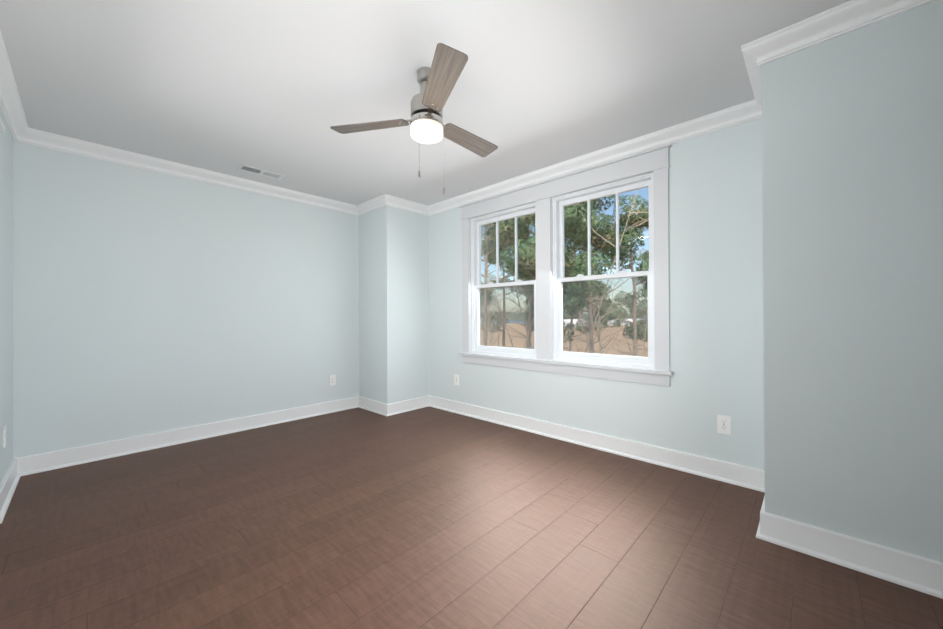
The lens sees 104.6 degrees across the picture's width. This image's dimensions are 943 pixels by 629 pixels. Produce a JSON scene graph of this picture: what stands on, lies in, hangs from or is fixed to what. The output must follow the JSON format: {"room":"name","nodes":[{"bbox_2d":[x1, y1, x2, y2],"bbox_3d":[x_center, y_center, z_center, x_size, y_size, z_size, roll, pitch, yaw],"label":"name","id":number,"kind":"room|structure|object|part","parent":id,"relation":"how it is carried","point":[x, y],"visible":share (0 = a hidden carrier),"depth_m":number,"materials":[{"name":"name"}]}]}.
{"room":"empty bedroom","nodes":[
{"label":"empty bedroom","id":0,"kind":"room"},
{"bbox_2d":[0,109,12,483],"bbox_3d":[-1.119,-0.108,0.477,5.903,2.450,0.160,0,0,43],"label":"wall","id":1,"kind":"structure","parent":0,"point":[6,284],"depth_m":2.33,"materials":[{"name":"paint"}]},
{"bbox_2d":[0,118,4,131],"bbox_3d":[-2.195,0.052,1.629,1.046,2.150,0.043,0,0,43],"label":"door frame","id":2,"kind":"structure","parent":1,"relation":"attached to","point":[2,128],"depth_m":1.96,"materials":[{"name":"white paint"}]},
{"bbox_2d":[3,425,6,447],"bbox_3d":[-2.897,0.757,2.266,0.076,0.120,0.009,0,0,43],"label":"electrical outlet","id":3,"kind":"object","parent":1,"relation":"attached to","point":[4,436],"visible":1,"depth_m":2.25,"materials":[{"name":"white plastic"}]},
{"bbox_2d":[0,457,23,523],"bbox_3d":[-2.860,1.069,2.248,0.840,0.127,0.034,0,0,43],"label":"baseboard","id":4,"kind":"structure","parent":1,"relation":"attached to","point":[8,485],"depth_m":2.29,"materials":[{"name":"white paint"}]},
{"bbox_2d":[0,31,31,143],"bbox_3d":[-1.104,-1.284,0.621,5.743,0.097,0.074,0,0,43],"label":"crown molding","id":5,"kind":"structure","parent":1,"relation":"attached to","point":[11,107],"depth_m":2.20,"materials":[{"name":"white paint"}]},
{"bbox_2d":[13,141,358,457],"bbox_3d":[-2.414,-0.091,3.526,0.160,2.450,2.827,0,0,43],"label":"wall","id":6,"kind":"structure","parent":0,"point":[145,302],"depth_m":3.14,"materials":[{"name":"paint"}]},
{"bbox_2d":[24,397,355,475],"bbox_3d":[-2.283,1.070,3.514,0.034,0.127,2.667,0,0,43],"label":"baseboard","id":7,"kind":"structure","parent":6,"relation":"attached to","point":[37,463],"depth_m":3.15,"materials":[{"name":"white paint"}]},
{"bbox_2d":[29,128,355,214],"bbox_3d":[-2.249,-1.268,3.541,0.074,0.097,2.577,0,0,43],"label":"crown molding","id":8,"kind":"structure","parent":6,"relation":"attached to","point":[48,140],"depth_m":3.17,"materials":[{"name":"white paint"}]},
{"bbox_2d":[329,375,335,385],"bbox_3d":[-1.616,0.765,4.244,0.009,0.120,0.076,0,0,43],"label":"electrical outlet","id":9,"kind":"object","parent":6,"relation":"attached to","point":[332,379],"visible":1,"depth_m":4.24,"materials":[{"name":"white plastic"}]},
{"bbox_2d":[359,205,428,403],"bbox_3d":[-0.961,-0.094,4.628,0.766,2.450,0.770,0,0,43],"label":"wall","id":10,"kind":"structure","parent":0,"point":[393,304],"depth_m":4.29,"materials":[{"name":"paint"}]},
{"bbox_2d":[356,196,379,215],"bbox_3d":[-1.168,-1.271,4.243,0.480,0.097,0.074,0,0,43],"label":"crown molding","id":11,"kind":"structure","parent":10,"relation":"attached to","point":[372,204],"depth_m":4.28,"materials":[{"name":"white paint"}]},
{"bbox_2d":[356,396,383,414],"bbox_3d":[-1.165,1.067,4.270,0.540,0.127,0.034,0,0,43],"label":"baseboard","id":12,"kind":"structure","parent":10,"relation":"attached to","point":[371,405],"depth_m":4.29,"materials":[{"name":"white paint"}]},
{"bbox_2d":[380,194,427,215],"bbox_3d":[-0.774,-1.273,4.224,0.074,0.097,0.587,0,0,43],"label":"crown molding","id":13,"kind":"structure","parent":10,"relation":"attached to","point":[385,199],"depth_m":4.20,"materials":[{"name":"white paint"}]},
{"bbox_2d":[384,396,427,415],"bbox_3d":[-0.743,1.065,4.266,0.034,0.127,0.607,0,0,43],"label":"baseboard","id":14,"kind":"structure","parent":10,"relation":"attached to","point":[390,409],"depth_m":4.24,"materials":[{"name":"white paint"}]},
{"bbox_2d":[0,0,849,205],"bbox_3d":[-0.007,-1.394,1.789,6.063,0.120,3.597,0,0,43],"label":"ceiling","id":15,"kind":"structure","parent":0,"point":[231,87],"depth_m":2.05,"materials":[{"name":"white paint"}]},
{"bbox_2d":[238,165,283,179],"bbox_3d":[-1.948,-1.312,3.381,0.140,0.012,0.360,0,0,43],"label":"ceiling vent","id":16,"kind":"object","parent":15,"relation":"in","point":[260,172],"visible":1,"depth_m":3.38,"materials":[{"name":"white metal"}]},
{"bbox_2d":[330,43,497,193],"bbox_3d":[-0.167,-1.001,2.086,1.017,0.661,0.899,0,0,43],"label":"ceiling fan","id":17,"kind":"object","parent":15,"relation":"hanging from","point":[437,80],"visible":1,"depth_m":1.94,"materials":[{"name":"wood"}]},
{"label":"blade","id":18,"kind":"part","parent":17,"relation":"part of","materials":[{"name":"brown wood"}]},
{"label":"blade","id":19,"kind":"part","parent":17,"relation":"part of","materials":[{"name":"brown wood"}]},
{"bbox_3d":[-0.017,-1.075,2.259,0.136,0.006,0.440,-17,-11,42],"label":"blade","id":20,"kind":"part","parent":17,"relation":"part of","materials":[{"name":"grey wood"}]},
{"bbox_2d":[0,406,942,628],"bbox_3d":[0.006,1.176,1.780,6.063,0.120,3.597,0,0,43],"label":"floor","id":21,"kind":"structure","parent":0,"point":[429,517],"depth_m":1.78,"materials":[{"name":"brown wood"}]},
{"bbox_2d":[429,118,764,469],"bbox_3d":[0.730,-0.107,3.457,3.302,2.450,0.160,0,0,43],"label":"wall","id":22,"kind":"structure","parent":0,"point":[716,275],"depth_m":2.57,"materials":[{"name":"paint"}]},
{"bbox_2d":[454,374,458,385],"bbox_3d":[-0.172,0.752,4.190,0.076,0.120,0.009,0,0,43],"label":"electrical outlet","id":23,"kind":"object","parent":22,"relation":"attached to","point":[456,379],"visible":1,"depth_m":4.18,"materials":[{"name":"white plastic"}]},
{"bbox_2d":[459,144,672,386],"bbox_3d":[0.715,-0.348,3.435,2.161,1.760,0.212,0,0,43],"label":"window","id":24,"kind":"structure","parent":22,"relation":"in","point":[543,194],"depth_m":3.32,"materials":[{"name":"white paint"}]},
{"bbox_3d":[0.731,-0.328,3.451,1.917,1.500,0.117,0,0,43],"label":"vinyl window sash","id":25,"kind":"part","parent":24,"relation":"part of","materials":[{"name":"white plastic"}]},
{"bbox_2d":[479,276,647,355],"bbox_3d":[0.765,0.036,3.484,1.857,0.723,0.001,0,0,43],"label":"screen","id":26,"kind":"object","parent":24,"relation":"attached to","point":[519,335],"depth_m":3.25,"materials":[{"name":"grey metal"}]},
{"bbox_2d":[428,102,761,215],"bbox_3d":[0.644,-1.283,3.376,3.302,0.097,0.074,0,0,43],"label":"crown molding","id":27,"kind":"structure","parent":22,"relation":"attached to","point":[735,115],"depth_m":2.89,"materials":[{"name":"white paint"}]},
{"bbox_2d":[428,395,763,489],"bbox_3d":[0.669,1.055,3.382,3.302,0.127,0.034,0,0,43],"label":"baseboard","id":28,"kind":"structure","parent":22,"relation":"attached to","point":[735,474],"depth_m":2.90,"materials":[{"name":"white paint"}]},
{"bbox_2d":[717,415,730,434],"bbox_3d":[1.689,0.738,2.440,0.076,0.120,0.009,0,0,43],"label":"electrical outlet","id":29,"kind":"object","parent":22,"relation":"attached to","point":[723,424],"visible":1,"depth_m":2.44,"materials":[{"name":"white plastic"}]},
{"bbox_2d":[761,0,942,562],"bbox_3d":[2.447,-0.122,1.418,1.995,2.450,0.778,0,0,43],"label":"wall","id":30,"kind":"structure","parent":0,"point":[852,163],"depth_m":1.59,"materials":[{"name":"paint"}]},
{"bbox_2d":[748,68,761,115],"bbox_3d":[1.603,-1.292,2.040,0.074,0.097,0.510,0,0,43],"label":"crown molding","id":31,"kind":"structure","parent":30,"relation":"attached to","point":[754,106],"depth_m":2.15,"materials":[{"name":"white paint"}]},
{"bbox_2d":[756,470,764,506],"bbox_3d":[1.650,1.045,2.040,0.034,0.127,0.570,0,0,43],"label":"baseboard","id":32,"kind":"structure","parent":30,"relation":"attached to","point":[760,486],"depth_m":2.29,"materials":[{"name":"white paint"}]},
{"bbox_2d":[741,0,935,71],"bbox_3d":[2.031,-1.297,1.222,1.819,0.097,0.074,0,0,43],"label":"crown molding","id":33,"kind":"structure","parent":30,"relation":"attached to","point":[837,21],"depth_m":1.64,"materials":[{"name":"white paint"}]},
{"bbox_2d":[756,507,942,598],"bbox_3d":[2.082,1.040,1.205,1.809,0.127,0.034,0,0,43],"label":"baseboard","id":34,"kind":"structure","parent":30,"relation":"attached to","point":[912,571],"depth_m":1.59,"materials":[{"name":"white paint"}]},
{"label":"outside","id":35,"kind":"structure","parent":0,"visible":0},
{"bbox_2d":[480,323,647,356],"bbox_3d":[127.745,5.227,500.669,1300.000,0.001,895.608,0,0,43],"label":"ground","id":36,"kind":"structure","parent":35,"point":[641,354],"depth_m":59.97,"materials":[{"name":"soil"},{"name":"dry leaves"}]},
{"bbox_2d":[480,189,648,356],"bbox_3d":[3.580,-1.037,16.813,17.278,10.395,19.733,0,0,43],"label":"trees","id":37,"kind":"object","parent":36,"relation":"on","point":[641,217],"depth_m":9.45,"materials":[{"name":"green plant"}]},
{"bbox_2d":[480,311,647,326],"bbox_3d":[46.936,0.573,186.781,483.267,7.915,351.351,0,0,43],"label":"horizon","id":38,"kind":"structure","parent":35,"point":[564,319],"depth_m":299.60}
]}

